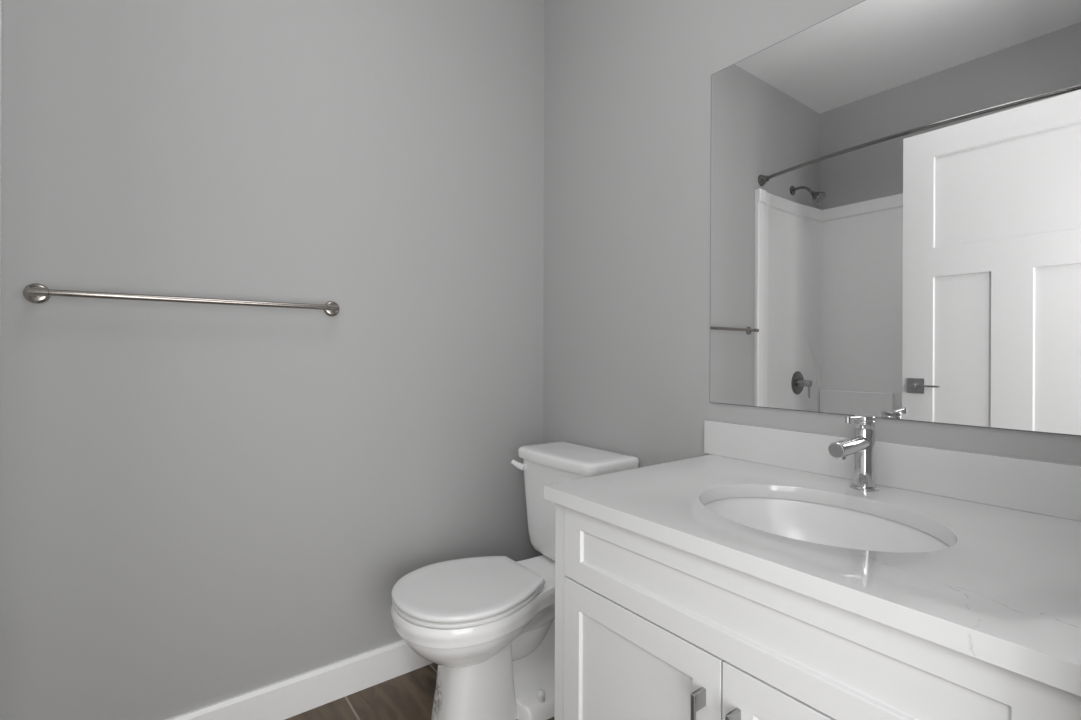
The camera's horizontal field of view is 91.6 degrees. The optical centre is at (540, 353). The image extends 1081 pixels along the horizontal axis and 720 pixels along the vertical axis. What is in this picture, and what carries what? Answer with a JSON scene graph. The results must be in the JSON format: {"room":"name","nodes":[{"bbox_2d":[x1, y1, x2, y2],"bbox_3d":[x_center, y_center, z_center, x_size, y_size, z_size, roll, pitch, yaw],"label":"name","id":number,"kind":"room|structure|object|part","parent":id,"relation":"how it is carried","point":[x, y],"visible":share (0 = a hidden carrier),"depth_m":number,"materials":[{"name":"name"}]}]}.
{"room":"bathroom","nodes":[
{"label":"bathroom","id":0,"kind":"room"},
{"bbox_2d":[0,0,544,719],"bbox_3d":[-1.004,-0.272,1.437,2.455,2.690,0.120,0,0,-37],"label":"wall","id":1,"kind":"structure","parent":0,"point":[202,505],"depth_m":1.50,"materials":[{"name":"grey paint"}]},
{"bbox_2d":[23,283,338,316],"bbox_3d":[-0.895,-0.138,1.407,0.710,0.047,0.061,0,0,-37],"label":"towel bar","id":2,"kind":"object","parent":1,"relation":"attached to","point":[36,293],"visible":1,"depth_m":1.32,"materials":[{"name":"silver metal"}]},
{"bbox_3d":[-0.883,-0.138,1.389,0.640,0.016,0.016,0,0,-37],"label":"rail","id":3,"kind":"part","parent":2,"relation":"part of","materials":[{"name":"silver metal"}]},
{"bbox_2d":[166,639,431,719],"bbox_3d":[-0.608,1.019,1.656,1.550,0.110,0.014,0,0,-37],"label":"baseboard","id":4,"kind":"structure","parent":1,"relation":"attached to","point":[284,699],"depth_m":1.59,"materials":[{"name":"white paint"}]},
{"bbox_2d":[285,663,553,719],"bbox_3d":[-0.429,1.125,0.766,2.575,0.100,1.893,0,0,-37],"label":"floor","id":5,"kind":"structure","parent":0,"point":[410,695],"depth_m":1.61,"materials":[{"name":"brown wood"}]},
{"bbox_2d":[391,441,638,719],"bbox_3d":[-0.093,0.705,1.637,0.737,0.744,0.400,0,0,-37],"label":"toilet","id":6,"kind":"object","parent":5,"relation":"on","point":[487,623],"visible":0.76,"depth_m":1.53,"materials":[{"name":"ceramic"}]},
{"bbox_3d":[-0.218,0.698,1.543,0.418,0.014,0.380,0,0,-37],"label":"seat","id":7,"kind":"part","parent":6,"relation":"part of","materials":[{"name":"white plastic"}]},
{"bbox_3d":[-0.218,0.680,1.543,0.420,0.016,0.382,0,0,-37],"label":"seat lid","id":8,"kind":"part","parent":6,"relation":"part of","materials":[{"name":"white plastic"}]},
{"bbox_3d":[-0.073,0.395,1.859,0.050,0.036,0.051,0,0,-37],"label":"flush lever","id":9,"kind":"part","parent":6,"relation":"part of","materials":[{"name":"white plastic"}]},
{"bbox_3d":[0.113,0.537,1.792,0.210,0.336,0.374,0,0,-37],"label":"tank","id":10,"kind":"part","parent":6,"relation":"part of","materials":[{"name":"white ceramic"}]},
{"bbox_3d":[0.111,0.352,1.790,0.228,0.038,0.400,0,0,-37],"label":"tank lid","id":11,"kind":"part","parent":6,"relation":"part of","materials":[{"name":"white ceramic"}]},
{"bbox_2d":[554,503,1080,719],"bbox_3d":[0.493,0.695,0.969,0.619,0.768,0.805,0,0,-37],"label":"vanity cabinet","id":12,"kind":"object","parent":5,"relation":"on","point":[646,628],"visible":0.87,"depth_m":0.79,"materials":[{"name":"white paint"}]},
{"bbox_3d":[0.168,0.724,0.953,0.020,0.514,0.372,0,0,-37],"label":"cabinet door","id":13,"kind":"part","parent":12,"relation":"part of","materials":[{"name":"white paint"}]},
{"bbox_3d":[0.243,0.600,0.812,0.030,0.158,0.007,0,0,-37],"label":"pull handle","id":14,"kind":"part","parent":12,"relation":"part of","materials":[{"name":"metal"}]},
{"bbox_3d":[0.280,0.600,0.764,0.030,0.158,0.007,0,0,-37],"label":"pull handle","id":15,"kind":"part","parent":12,"relation":"part of","materials":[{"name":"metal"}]},
{"bbox_3d":[0.400,0.725,0.645,0.020,0.514,0.392,0,0,-37],"label":"cabinet door","id":16,"kind":"part","parent":12,"relation":"part of","materials":[{"name":"white paint"}]},
{"bbox_2d":[544,454,1080,695],"bbox_3d":[0.497,0.298,0.976,0.609,0.028,0.819,0,0,-37],"label":"countertop","id":17,"kind":"structure","parent":12,"relation":"on","point":[1005,592],"depth_m":0.74,"materials":[{"name":"white stone"}]},
{"bbox_2d":[704,497,949,552],"bbox_3d":[0.488,0.395,0.945,0.384,0.166,0.466,0,0,-37],"label":"sink","id":18,"kind":"object","parent":17,"relation":"in","point":[812,522],"visible":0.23,"depth_m":1.08,"materials":[{"name":"white ceramic"}]},
{"bbox_2d":[828,415,878,491],"bbox_3d":[0.641,0.206,1.078,0.157,0.157,0.054,0,0,-37],"label":"faucet","id":19,"kind":"object","parent":17,"relation":"on","point":[862,445],"visible":1,"depth_m":1.09,"materials":[{"name":"silver metal"}]},
{"bbox_3d":[0.628,0.190,1.068,0.121,0.035,0.032,0,0,-37],"label":"spout","id":20,"kind":"part","parent":19,"relation":"part of","materials":[{"name":"silver metal"}]},
{"bbox_3d":[0.656,0.135,1.089,0.100,0.014,0.010,0,0,-37],"label":"lever","id":21,"kind":"part","parent":19,"relation":"part of","materials":[{"name":"silver metal"}]},
{"bbox_2d":[542,0,1080,554],"bbox_3d":[0.549,-0.266,1.516,0.120,2.690,1.863,0,0,-37],"label":"wall","id":22,"kind":"structure","parent":0,"point":[627,83],"depth_m":1.70,"materials":[{"name":"grey paint"}]},
{"bbox_2d":[704,420,1080,520],"bbox_3d":[0.726,0.239,1.163,0.020,0.093,0.842,0,0,-37],"label":"backsplash","id":23,"kind":"structure","parent":22,"relation":"attached to","point":[1048,488],"depth_m":1.06,"materials":[{"name":"white stone"}]},
{"bbox_2d":[710,0,1080,435],"bbox_3d":[0.727,-0.324,1.176,0.005,0.932,0.805,0,0,-37],"label":"wall mirror","id":24,"kind":"object","parent":22,"relation":"attached to","point":[895,186],"visible":0.88,"depth_m":1.11,"materials":[{"name":"silver mirror"}]}
]}

